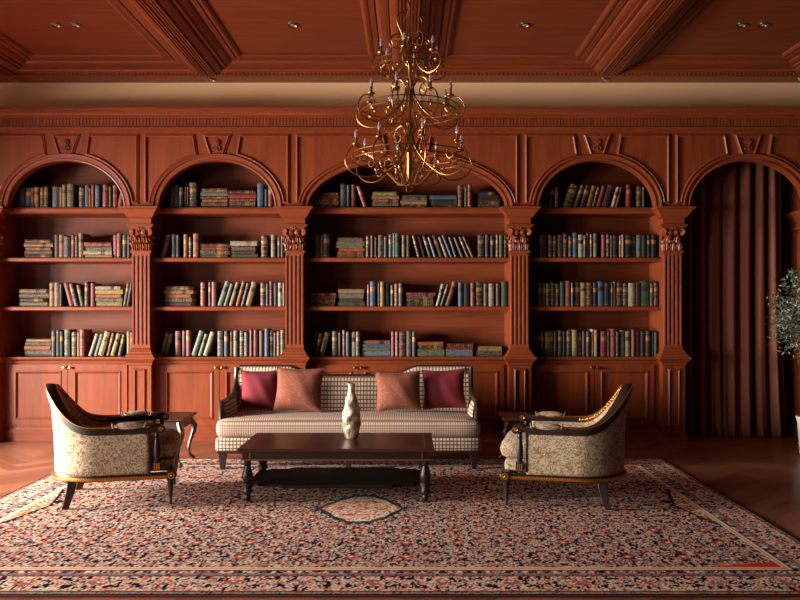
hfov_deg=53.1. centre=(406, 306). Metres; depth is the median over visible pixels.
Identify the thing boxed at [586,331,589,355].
book
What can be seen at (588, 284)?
book
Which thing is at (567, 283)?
book
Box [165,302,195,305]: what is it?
book
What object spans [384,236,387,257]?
book
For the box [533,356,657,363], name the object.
countertop
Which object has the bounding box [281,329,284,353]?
book
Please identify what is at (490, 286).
book
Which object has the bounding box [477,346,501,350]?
book
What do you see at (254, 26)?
ceiling
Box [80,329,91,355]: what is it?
book
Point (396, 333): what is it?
book
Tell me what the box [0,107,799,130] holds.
crown molding
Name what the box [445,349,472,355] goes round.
book
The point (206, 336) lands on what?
book
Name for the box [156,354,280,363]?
countertop
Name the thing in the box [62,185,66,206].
book
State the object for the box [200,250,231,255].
book
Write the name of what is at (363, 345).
book
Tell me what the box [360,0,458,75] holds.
trim
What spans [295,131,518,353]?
bookcase
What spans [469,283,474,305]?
book
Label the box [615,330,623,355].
book
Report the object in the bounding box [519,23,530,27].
recessed light
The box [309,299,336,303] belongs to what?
book
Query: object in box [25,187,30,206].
book
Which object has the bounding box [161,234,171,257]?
book
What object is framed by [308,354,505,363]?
countertop
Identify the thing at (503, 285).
book
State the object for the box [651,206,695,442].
pilaster
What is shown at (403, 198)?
book
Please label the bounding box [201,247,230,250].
book
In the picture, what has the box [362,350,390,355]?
book
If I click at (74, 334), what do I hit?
book
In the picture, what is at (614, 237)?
book
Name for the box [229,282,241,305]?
book
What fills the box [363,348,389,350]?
book
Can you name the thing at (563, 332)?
book
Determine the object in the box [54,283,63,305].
book
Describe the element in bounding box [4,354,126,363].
countertop
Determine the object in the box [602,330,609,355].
book
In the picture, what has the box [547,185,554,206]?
book
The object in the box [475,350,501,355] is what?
book
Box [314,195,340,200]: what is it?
book
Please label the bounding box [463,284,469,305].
book
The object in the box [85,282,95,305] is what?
book
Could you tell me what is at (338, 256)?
book
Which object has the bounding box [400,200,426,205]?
book
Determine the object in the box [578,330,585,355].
book
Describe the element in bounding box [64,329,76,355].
book
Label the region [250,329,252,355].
book
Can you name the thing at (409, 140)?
chandelier
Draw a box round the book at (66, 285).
[64,282,73,305]
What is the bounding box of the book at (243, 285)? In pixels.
[236,281,249,305]
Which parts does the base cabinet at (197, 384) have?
door, door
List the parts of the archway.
panel moulding, panel moulding, panel, impost moulding, dado moulding, plinth moulding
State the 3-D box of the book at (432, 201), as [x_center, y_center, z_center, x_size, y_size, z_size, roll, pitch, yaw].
[0.416,-1.181,9.106,0.301,0.061,0.210,0,0,0]
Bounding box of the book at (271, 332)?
[269,330,275,355]
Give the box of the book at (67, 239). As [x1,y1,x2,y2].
[64,236,70,257]
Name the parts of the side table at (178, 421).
leg, leg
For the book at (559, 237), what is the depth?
8.99 m
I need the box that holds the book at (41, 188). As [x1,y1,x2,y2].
[40,187,43,206]
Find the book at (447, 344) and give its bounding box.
[446,343,472,346]
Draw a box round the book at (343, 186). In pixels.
[341,184,346,206]
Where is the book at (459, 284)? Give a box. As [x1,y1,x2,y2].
[457,282,462,305]
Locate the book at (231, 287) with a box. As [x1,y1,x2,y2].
[224,283,234,305]
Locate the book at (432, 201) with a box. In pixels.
[430,199,456,206]
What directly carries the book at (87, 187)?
on the bookcase at (32, 159)
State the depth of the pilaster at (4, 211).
8.89 m
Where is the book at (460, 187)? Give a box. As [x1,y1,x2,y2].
[457,185,462,206]
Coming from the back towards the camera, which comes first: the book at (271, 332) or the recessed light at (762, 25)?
the book at (271, 332)
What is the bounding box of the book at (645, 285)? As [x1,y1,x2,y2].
[636,281,649,305]
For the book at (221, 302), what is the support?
on the bookcase at (231, 160)
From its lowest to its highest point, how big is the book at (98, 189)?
0.252 m
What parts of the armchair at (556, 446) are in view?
leg, arm post, seat rail, rope moulding, rail, bead trim, leg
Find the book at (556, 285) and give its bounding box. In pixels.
[555,284,558,305]
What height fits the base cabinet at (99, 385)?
0.940 m
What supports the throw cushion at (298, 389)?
on the sofa
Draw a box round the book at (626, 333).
[624,330,629,355]
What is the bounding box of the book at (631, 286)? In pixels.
[628,283,634,305]
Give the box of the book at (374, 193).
[373,192,396,194]
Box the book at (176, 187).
[174,185,181,206]
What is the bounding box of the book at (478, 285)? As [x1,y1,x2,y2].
[474,282,482,305]
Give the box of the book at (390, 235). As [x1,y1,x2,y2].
[389,234,392,257]
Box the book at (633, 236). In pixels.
[632,235,635,257]
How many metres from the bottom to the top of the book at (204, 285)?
0.271 m
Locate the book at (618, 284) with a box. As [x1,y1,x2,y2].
[616,282,621,305]
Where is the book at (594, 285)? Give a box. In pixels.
[592,283,596,305]
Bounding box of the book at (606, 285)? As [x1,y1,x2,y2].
[604,283,609,305]
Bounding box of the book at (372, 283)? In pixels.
[370,281,375,305]
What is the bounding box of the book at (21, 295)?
[19,293,49,297]
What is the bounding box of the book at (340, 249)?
[339,248,365,252]
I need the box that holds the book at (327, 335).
[319,332,331,355]
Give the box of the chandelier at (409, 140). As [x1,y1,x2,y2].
[345,0,471,191]
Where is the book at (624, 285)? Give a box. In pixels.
[622,283,627,305]
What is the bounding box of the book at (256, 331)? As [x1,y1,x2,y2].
[253,329,260,355]
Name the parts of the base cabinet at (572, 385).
door, door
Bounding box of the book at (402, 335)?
[399,331,405,355]
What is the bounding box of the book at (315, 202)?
[314,201,339,206]
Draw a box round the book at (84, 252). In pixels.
[83,251,112,254]
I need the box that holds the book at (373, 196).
[372,195,398,200]
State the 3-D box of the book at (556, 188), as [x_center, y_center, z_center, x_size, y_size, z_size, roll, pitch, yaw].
[1.685,-1.234,9.097,0.039,0.240,0.224,0,0,0]
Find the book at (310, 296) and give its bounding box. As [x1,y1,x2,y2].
[309,295,336,298]
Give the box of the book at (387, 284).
[385,282,389,305]
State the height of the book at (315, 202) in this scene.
0.036 m
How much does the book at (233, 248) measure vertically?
0.054 m
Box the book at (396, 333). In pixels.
[395,331,398,355]
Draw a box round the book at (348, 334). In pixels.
[346,331,351,355]
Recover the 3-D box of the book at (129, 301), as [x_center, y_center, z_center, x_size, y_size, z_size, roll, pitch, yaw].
[-3.118,-0.141,9.107,0.077,0.270,0.233,0,0,0]
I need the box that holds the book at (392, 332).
[391,331,394,355]
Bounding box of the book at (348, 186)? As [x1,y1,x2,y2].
[347,185,350,206]
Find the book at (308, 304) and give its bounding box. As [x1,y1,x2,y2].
[308,304,334,305]
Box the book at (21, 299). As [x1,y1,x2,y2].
[20,298,49,301]
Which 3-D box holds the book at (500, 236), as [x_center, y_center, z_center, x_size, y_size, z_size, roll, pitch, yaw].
[1.058,-0.680,9.092,0.040,0.255,0.228,0,0,0]
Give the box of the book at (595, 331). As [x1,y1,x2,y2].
[594,329,597,355]
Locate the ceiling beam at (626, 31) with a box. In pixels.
[575,0,709,75]
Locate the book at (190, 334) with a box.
[186,330,195,355]
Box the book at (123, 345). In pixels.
[118,334,126,355]
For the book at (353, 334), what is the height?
0.273 m
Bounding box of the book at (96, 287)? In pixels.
[95,286,125,289]
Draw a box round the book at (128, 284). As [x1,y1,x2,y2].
[123,282,129,305]
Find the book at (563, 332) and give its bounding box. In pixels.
[562,331,565,355]
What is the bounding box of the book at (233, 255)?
[232,254,260,257]
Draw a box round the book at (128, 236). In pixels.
[127,235,130,257]
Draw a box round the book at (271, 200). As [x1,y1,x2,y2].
[269,188,274,206]
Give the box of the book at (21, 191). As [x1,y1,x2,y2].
[18,188,24,206]
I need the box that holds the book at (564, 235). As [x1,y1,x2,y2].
[561,233,567,257]
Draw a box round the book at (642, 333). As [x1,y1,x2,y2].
[639,330,644,355]
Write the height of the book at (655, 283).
0.271 m
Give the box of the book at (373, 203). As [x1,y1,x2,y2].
[372,202,398,206]
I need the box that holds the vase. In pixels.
[342,382,360,438]
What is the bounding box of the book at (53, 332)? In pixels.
[52,330,55,355]
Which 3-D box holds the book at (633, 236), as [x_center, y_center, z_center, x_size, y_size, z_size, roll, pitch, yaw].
[2.551,-0.679,9.113,0.041,0.252,0.241,0,0,0]
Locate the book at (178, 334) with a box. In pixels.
[175,331,181,355]
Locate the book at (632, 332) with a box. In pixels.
[627,329,634,355]
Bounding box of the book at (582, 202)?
[578,185,589,206]
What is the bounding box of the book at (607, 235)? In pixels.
[606,234,609,257]
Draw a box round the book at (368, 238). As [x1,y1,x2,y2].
[366,236,370,257]
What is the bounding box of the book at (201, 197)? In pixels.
[200,196,227,198]
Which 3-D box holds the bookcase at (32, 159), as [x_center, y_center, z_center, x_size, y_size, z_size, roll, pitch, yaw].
[-3.779,-0.696,9.116,1.683,2.502,0.557,0,0,0]
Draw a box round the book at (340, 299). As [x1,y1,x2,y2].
[339,298,363,301]
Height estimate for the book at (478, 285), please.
0.278 m
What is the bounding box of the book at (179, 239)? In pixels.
[176,235,183,257]
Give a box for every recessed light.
[9,78,19,81]
[49,23,61,27]
[69,23,81,27]
[206,78,216,81]
[287,23,298,27]
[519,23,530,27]
[600,78,609,81]
[736,23,747,27]
[757,23,769,27]
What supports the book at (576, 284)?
on the bookcase at (560, 159)
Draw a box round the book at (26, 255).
[25,254,54,257]
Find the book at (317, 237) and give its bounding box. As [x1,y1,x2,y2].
[315,235,320,257]
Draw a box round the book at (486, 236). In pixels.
[484,234,488,257]
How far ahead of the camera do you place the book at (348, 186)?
8.99 m
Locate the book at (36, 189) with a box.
[34,187,39,206]
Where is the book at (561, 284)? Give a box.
[556,282,564,305]
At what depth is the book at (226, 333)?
8.98 m
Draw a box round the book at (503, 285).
[499,282,506,305]
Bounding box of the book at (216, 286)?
[212,282,220,305]
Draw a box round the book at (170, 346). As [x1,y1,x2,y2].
[164,333,174,355]
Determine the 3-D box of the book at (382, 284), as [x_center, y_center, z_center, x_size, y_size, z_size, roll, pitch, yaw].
[-0.276,-0.145,9.075,0.046,0.278,0.203,0,0,0]
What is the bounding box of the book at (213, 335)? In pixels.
[203,331,217,355]
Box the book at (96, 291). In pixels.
[95,290,125,293]
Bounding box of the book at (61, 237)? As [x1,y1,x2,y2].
[59,235,70,257]
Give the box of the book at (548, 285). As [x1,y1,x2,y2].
[546,283,550,305]
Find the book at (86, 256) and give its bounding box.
[85,255,112,257]
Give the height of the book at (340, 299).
0.040 m
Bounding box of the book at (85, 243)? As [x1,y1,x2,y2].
[84,242,112,246]
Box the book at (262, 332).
[259,330,264,355]
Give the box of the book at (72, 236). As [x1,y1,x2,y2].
[71,235,76,257]
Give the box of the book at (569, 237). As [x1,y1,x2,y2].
[568,236,571,257]
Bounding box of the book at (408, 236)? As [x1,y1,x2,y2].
[407,235,410,257]
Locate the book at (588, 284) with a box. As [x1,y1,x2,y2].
[585,282,591,305]
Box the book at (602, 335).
[598,330,606,355]
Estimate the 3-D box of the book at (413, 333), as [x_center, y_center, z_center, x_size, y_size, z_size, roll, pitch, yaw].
[0.082,0.417,9.100,0.043,0.276,0.223,0,0,0]
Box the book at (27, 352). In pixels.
[25,350,51,355]
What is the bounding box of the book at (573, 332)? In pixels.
[568,329,576,355]
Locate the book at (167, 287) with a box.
[166,286,193,289]
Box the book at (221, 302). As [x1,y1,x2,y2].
[218,281,232,305]
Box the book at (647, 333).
[640,330,649,355]
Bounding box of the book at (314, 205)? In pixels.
[314,205,338,206]
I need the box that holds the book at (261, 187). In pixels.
[258,183,266,206]
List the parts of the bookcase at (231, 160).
panel, panel moulding, shelf, shelf, shelf, panel, panel moulding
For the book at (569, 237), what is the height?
0.246 m
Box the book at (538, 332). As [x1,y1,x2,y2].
[533,330,540,355]
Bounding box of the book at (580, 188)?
[571,185,584,206]
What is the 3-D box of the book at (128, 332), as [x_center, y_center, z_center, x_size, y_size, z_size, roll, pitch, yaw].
[-3.134,0.415,9.101,0.037,0.278,0.213,0,0,0]
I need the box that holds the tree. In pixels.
[764,267,799,452]
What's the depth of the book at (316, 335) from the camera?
8.99 m
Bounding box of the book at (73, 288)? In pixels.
[69,283,80,305]
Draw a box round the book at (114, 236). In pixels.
[113,235,116,257]
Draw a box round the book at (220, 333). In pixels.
[218,330,223,355]
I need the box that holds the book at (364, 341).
[363,340,389,343]
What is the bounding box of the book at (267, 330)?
[265,328,271,355]
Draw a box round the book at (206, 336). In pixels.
[198,333,209,355]
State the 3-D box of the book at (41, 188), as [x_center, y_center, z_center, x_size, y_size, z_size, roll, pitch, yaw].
[-4.103,-1.230,9.099,0.044,0.232,0.227,0,0,0]
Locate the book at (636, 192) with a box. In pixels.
[631,186,641,206]
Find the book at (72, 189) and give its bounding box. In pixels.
[67,184,79,206]
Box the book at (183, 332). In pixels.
[182,330,185,355]
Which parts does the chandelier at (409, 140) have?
arm, arm, arm, arm, arm, arm, arm, arm, arm, arm, arm, stem, arm, arm, arm, arm, arm, arm, arm, arm, arm, arm, arm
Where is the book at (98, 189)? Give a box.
[95,185,102,206]
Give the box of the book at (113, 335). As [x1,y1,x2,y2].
[106,332,118,355]
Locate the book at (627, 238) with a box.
[624,235,631,257]
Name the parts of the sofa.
leg, arm frame, arm panel, rail, seat, leg, backrest, crest rail, leg, arm frame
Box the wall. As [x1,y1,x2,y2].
[0,83,799,355]
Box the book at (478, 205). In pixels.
[477,205,498,206]
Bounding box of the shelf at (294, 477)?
[252,467,420,487]
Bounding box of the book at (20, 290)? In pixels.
[19,289,49,292]
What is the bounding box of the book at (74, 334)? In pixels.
[72,331,79,355]
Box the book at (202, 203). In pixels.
[201,202,228,206]
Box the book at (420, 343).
[418,341,442,345]
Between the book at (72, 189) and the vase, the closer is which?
the vase
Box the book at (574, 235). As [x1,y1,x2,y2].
[569,233,576,257]
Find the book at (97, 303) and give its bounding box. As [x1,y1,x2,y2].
[96,302,122,305]
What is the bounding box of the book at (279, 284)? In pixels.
[278,283,281,305]
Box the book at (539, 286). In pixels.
[536,283,542,305]
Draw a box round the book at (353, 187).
[351,185,356,206]
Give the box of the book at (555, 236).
[553,235,556,257]
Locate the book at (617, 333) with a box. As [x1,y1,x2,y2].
[615,331,619,355]
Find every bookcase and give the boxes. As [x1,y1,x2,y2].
[0,131,141,355]
[142,131,294,355]
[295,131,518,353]
[519,131,671,352]
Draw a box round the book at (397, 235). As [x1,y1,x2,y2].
[395,233,399,257]
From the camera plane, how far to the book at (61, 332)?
8.99 m
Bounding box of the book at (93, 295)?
[91,283,101,305]
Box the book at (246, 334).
[244,332,249,355]
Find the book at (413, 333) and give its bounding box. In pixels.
[412,331,415,355]
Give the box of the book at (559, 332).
[555,330,561,355]
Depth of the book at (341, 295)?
9.00 m
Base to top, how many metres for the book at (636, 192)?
0.246 m
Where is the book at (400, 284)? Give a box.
[399,283,402,305]
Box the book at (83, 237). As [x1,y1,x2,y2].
[79,233,90,257]
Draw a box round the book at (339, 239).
[338,238,363,240]
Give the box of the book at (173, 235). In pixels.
[172,234,176,257]
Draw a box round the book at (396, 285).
[395,284,397,305]
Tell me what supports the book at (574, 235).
on the bookcase at (560, 159)
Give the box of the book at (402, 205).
[401,204,426,206]
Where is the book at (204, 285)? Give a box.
[201,282,207,305]
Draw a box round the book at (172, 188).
[171,187,173,206]
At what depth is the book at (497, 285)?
9.00 m
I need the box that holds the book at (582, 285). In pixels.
[580,283,585,305]
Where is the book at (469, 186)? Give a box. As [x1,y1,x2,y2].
[467,184,471,206]
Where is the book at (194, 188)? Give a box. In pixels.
[189,182,200,206]
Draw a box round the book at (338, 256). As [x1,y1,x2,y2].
[336,255,364,257]
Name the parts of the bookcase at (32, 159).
panel, panel moulding, shelf, shelf, shelf, panel, panel moulding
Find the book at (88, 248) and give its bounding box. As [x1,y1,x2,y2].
[86,246,112,250]
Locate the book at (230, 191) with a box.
[228,190,257,193]
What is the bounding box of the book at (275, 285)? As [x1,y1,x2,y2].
[273,283,277,305]
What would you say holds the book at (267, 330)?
on the countertop
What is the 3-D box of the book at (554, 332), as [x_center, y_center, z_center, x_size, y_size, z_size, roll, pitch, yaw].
[1.674,0.412,9.110,0.035,0.284,0.238,0,0,0]
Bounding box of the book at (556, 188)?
[555,187,558,206]
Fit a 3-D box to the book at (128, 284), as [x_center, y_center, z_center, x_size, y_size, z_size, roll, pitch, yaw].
[-3.158,-0.141,9.101,0.080,0.270,0.217,0,0,0]
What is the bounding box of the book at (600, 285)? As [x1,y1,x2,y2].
[594,282,603,305]
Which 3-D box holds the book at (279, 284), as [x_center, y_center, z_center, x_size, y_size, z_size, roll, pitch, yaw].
[-1.425,-0.139,9.088,0.043,0.265,0.221,0,0,0]
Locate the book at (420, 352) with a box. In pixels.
[417,349,443,355]
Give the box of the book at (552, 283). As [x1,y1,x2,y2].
[550,282,554,305]
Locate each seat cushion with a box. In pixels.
[151,428,180,457]
[216,410,479,436]
[500,430,525,458]
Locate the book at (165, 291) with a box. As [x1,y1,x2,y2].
[164,290,196,293]
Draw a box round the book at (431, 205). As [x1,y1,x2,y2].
[431,205,457,206]
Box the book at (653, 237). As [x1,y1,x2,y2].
[651,235,655,257]
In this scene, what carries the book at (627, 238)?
on the bookcase at (560, 159)
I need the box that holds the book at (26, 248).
[25,247,54,250]
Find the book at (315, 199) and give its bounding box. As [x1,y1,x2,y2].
[314,198,339,202]
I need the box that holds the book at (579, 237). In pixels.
[577,235,582,257]
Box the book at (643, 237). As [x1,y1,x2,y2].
[641,235,646,257]
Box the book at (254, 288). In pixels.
[246,281,259,305]
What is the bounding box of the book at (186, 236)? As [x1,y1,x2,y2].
[184,234,191,257]
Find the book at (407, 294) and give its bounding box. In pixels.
[406,293,434,296]
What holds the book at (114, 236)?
on the bookcase at (32, 159)
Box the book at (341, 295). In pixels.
[339,293,363,297]
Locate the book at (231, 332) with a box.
[230,331,233,355]
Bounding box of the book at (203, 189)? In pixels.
[202,188,228,191]
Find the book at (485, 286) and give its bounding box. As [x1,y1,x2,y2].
[483,284,487,305]
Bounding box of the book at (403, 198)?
[402,197,426,199]
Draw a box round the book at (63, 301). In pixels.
[59,284,68,305]
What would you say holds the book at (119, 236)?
on the bookcase at (32, 159)
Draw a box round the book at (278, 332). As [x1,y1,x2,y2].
[277,331,280,355]
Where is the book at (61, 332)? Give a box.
[60,331,63,355]
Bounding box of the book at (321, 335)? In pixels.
[314,333,324,355]
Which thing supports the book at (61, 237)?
on the bookcase at (32, 159)
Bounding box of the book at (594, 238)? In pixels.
[592,234,596,257]
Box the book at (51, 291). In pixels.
[49,283,53,305]
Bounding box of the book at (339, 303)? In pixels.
[338,302,364,305]
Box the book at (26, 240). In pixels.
[25,239,54,242]
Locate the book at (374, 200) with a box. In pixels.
[373,199,397,201]
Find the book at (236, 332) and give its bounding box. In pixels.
[234,330,241,355]
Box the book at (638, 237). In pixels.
[635,235,640,257]
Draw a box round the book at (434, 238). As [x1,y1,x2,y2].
[431,235,442,257]
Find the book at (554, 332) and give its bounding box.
[553,330,556,355]
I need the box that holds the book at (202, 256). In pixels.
[200,255,229,257]
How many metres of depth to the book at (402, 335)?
8.98 m
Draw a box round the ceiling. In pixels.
[0,0,799,53]
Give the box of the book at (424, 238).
[422,236,431,257]
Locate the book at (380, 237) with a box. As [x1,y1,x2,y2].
[378,235,383,257]
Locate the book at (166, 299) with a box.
[165,298,195,301]
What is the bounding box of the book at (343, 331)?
[342,330,346,355]
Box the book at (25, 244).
[24,243,54,247]
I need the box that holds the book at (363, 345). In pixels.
[362,343,390,347]
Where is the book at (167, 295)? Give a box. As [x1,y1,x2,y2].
[166,294,195,297]
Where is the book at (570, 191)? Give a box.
[560,184,577,206]
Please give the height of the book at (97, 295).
0.043 m
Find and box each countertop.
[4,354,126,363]
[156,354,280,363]
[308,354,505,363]
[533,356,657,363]
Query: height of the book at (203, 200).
0.039 m
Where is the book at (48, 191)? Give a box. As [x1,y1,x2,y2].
[44,186,52,206]
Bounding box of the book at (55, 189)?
[53,187,58,206]
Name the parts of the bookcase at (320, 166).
panel, panel moulding, shelf, shelf, shelf, panel moulding, panel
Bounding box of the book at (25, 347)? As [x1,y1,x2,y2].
[24,346,51,349]
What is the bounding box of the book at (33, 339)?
[26,338,51,341]
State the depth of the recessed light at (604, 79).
8.99 m
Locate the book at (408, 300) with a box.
[407,299,433,302]
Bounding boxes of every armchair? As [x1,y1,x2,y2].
[46,383,180,509]
[500,383,632,509]
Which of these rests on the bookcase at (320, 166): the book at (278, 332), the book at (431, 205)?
the book at (431, 205)
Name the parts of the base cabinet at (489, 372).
door, door, door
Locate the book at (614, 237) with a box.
[612,235,617,257]
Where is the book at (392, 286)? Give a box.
[391,285,393,305]
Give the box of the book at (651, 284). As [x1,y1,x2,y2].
[650,283,653,305]
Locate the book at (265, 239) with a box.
[261,235,270,257]
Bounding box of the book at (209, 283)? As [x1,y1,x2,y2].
[208,282,211,305]
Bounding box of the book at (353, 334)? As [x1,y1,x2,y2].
[351,332,355,355]
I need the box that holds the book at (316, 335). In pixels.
[309,331,319,355]
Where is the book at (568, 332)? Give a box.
[563,330,570,355]
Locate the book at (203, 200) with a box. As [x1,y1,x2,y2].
[202,199,228,202]
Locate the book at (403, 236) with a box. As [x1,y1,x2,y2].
[402,235,404,257]
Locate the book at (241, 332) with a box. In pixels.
[240,331,247,355]
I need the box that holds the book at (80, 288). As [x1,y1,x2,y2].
[76,285,84,305]
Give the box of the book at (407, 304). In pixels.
[406,303,433,305]
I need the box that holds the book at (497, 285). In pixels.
[494,283,499,305]
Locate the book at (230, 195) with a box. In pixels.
[228,193,257,199]
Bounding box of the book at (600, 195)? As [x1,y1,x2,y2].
[595,186,604,206]
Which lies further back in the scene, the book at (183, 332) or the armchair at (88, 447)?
the book at (183, 332)
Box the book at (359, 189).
[357,186,366,206]
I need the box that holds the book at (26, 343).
[25,342,51,345]
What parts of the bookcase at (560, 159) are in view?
panel moulding, panel, shelf, shelf, shelf, panel moulding, panel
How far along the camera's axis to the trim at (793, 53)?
8.50 m
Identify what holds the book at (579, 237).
on the bookcase at (560, 159)
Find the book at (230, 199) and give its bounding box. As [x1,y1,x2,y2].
[229,198,257,202]
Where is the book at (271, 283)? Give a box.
[269,282,275,305]
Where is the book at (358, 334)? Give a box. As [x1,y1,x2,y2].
[356,331,360,355]
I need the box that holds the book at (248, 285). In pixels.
[241,283,250,305]
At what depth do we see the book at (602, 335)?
8.98 m
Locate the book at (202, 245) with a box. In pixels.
[201,244,231,247]
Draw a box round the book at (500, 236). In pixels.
[499,235,502,257]
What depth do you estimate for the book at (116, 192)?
9.00 m
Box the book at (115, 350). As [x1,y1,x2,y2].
[111,332,126,355]
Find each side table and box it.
[150,412,196,467]
[497,412,538,458]
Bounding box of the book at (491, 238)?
[489,236,494,257]
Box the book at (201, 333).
[192,330,207,355]
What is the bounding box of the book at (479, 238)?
[476,235,483,257]
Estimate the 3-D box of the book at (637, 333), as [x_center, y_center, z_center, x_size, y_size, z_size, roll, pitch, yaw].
[2.594,0.410,9.108,0.052,0.288,0.233,0,0,0]
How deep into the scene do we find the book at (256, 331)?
8.99 m
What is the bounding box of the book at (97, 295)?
[96,294,124,297]
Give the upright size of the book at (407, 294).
0.043 m
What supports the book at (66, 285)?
on the bookcase at (32, 159)
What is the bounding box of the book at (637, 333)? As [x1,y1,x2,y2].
[635,330,639,355]
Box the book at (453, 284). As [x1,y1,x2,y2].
[444,281,455,305]
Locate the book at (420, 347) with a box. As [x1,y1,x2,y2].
[418,346,442,349]
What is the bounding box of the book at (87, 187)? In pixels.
[85,185,90,206]
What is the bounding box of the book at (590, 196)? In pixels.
[585,186,595,206]
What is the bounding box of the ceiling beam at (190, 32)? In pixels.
[107,0,241,75]
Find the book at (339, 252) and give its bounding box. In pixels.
[337,251,363,254]
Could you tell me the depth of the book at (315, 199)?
8.99 m
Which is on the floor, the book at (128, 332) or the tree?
the tree
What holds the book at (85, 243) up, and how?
on the book at (88, 248)
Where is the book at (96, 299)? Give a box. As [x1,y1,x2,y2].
[95,298,123,301]
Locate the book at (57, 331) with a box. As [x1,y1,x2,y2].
[56,330,63,355]
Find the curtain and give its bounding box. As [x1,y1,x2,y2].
[682,162,786,437]
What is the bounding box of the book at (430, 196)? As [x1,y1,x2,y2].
[429,195,455,201]
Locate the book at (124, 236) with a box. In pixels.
[123,235,126,257]
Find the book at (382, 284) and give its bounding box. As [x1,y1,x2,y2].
[380,282,384,305]
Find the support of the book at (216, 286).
on the bookcase at (231, 160)
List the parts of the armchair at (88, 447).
leg, leg, bead trim, rail, rope moulding, seat rail, arm post, leg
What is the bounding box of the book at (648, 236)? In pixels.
[647,235,650,257]
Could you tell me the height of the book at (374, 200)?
0.036 m
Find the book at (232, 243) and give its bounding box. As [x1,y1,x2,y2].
[230,241,259,246]
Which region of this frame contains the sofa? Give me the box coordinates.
[216,365,480,468]
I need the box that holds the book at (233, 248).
[231,246,257,250]
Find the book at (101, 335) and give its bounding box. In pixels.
[94,333,103,355]
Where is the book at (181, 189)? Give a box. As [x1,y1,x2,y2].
[179,187,184,206]
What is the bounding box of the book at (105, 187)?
[103,185,111,206]
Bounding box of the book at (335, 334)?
[332,331,338,355]
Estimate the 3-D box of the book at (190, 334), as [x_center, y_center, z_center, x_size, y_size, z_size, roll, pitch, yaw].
[-2.456,0.408,9.095,0.044,0.292,0.236,0,0,0]
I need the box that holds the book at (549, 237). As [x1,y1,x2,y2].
[547,235,552,257]
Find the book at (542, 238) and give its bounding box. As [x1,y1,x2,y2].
[539,235,546,257]
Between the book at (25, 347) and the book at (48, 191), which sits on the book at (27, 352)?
the book at (25, 347)
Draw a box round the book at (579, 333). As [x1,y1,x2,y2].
[577,331,581,355]
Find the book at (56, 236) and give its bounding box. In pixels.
[55,235,58,257]
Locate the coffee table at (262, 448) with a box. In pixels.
[237,433,434,500]
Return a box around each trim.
[0,32,32,75]
[0,54,799,82]
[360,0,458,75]
[782,42,799,75]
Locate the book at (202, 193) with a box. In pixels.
[201,192,227,195]
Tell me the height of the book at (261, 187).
0.275 m
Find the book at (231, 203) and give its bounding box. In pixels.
[229,201,257,206]
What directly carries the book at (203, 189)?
on the book at (202, 193)
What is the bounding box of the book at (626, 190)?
[621,185,630,206]
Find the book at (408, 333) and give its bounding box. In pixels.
[406,331,410,355]
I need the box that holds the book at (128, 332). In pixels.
[127,331,131,353]
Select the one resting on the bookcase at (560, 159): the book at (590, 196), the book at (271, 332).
the book at (590, 196)
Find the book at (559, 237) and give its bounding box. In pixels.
[557,235,561,257]
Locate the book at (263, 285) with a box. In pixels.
[261,283,268,305]
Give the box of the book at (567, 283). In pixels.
[562,281,570,305]
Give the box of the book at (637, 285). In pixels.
[635,283,640,305]
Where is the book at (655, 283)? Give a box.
[652,282,657,305]
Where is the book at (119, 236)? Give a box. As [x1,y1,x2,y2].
[117,234,123,257]
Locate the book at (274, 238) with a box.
[271,235,277,257]
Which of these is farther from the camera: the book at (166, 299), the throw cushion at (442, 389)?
the book at (166, 299)
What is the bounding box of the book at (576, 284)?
[571,282,579,305]
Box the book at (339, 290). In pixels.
[338,289,364,292]
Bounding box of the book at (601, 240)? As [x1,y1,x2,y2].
[597,235,605,257]
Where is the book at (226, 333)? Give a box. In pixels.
[224,331,229,355]
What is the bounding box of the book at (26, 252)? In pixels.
[25,251,54,254]
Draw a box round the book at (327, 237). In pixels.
[324,234,330,257]
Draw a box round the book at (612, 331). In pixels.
[606,328,614,355]
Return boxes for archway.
[672,131,799,436]
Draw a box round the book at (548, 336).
[544,331,552,355]
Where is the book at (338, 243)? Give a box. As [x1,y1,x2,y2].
[336,241,364,246]
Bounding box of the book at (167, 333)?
[160,331,174,355]
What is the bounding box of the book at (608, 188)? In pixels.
[600,184,613,206]
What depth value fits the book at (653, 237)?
8.98 m
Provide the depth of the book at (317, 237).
8.99 m
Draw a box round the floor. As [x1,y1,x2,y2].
[0,434,799,599]
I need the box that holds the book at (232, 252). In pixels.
[231,251,257,253]
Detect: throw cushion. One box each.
[240,370,276,408]
[273,367,324,412]
[374,370,421,411]
[422,368,466,409]
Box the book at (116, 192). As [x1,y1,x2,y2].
[113,185,120,206]
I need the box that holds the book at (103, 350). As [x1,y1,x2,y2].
[98,331,116,355]
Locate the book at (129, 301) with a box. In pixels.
[126,282,131,305]
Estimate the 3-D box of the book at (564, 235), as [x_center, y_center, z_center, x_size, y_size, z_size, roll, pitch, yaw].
[1.782,-0.691,9.093,0.046,0.275,0.214,0,0,0]
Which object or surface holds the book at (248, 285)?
on the bookcase at (231, 160)
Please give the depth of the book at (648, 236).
8.99 m
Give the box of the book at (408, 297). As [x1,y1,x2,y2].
[407,296,432,298]
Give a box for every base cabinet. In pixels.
[4,354,128,440]
[155,354,280,440]
[307,354,506,440]
[531,356,658,440]
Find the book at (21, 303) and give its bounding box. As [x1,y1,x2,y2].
[19,302,49,305]
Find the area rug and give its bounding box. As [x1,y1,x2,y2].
[0,458,799,596]
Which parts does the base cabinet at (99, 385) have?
door, door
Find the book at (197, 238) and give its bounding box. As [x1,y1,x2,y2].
[193,234,202,257]
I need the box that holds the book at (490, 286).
[488,284,493,305]
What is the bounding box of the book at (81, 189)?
[79,187,84,206]
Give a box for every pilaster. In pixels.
[0,206,11,442]
[118,206,162,411]
[273,206,314,368]
[499,206,540,430]
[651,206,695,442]
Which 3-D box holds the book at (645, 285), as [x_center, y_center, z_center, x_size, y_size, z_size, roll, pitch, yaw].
[2.683,-0.148,9.102,0.095,0.283,0.231,0,0,0]

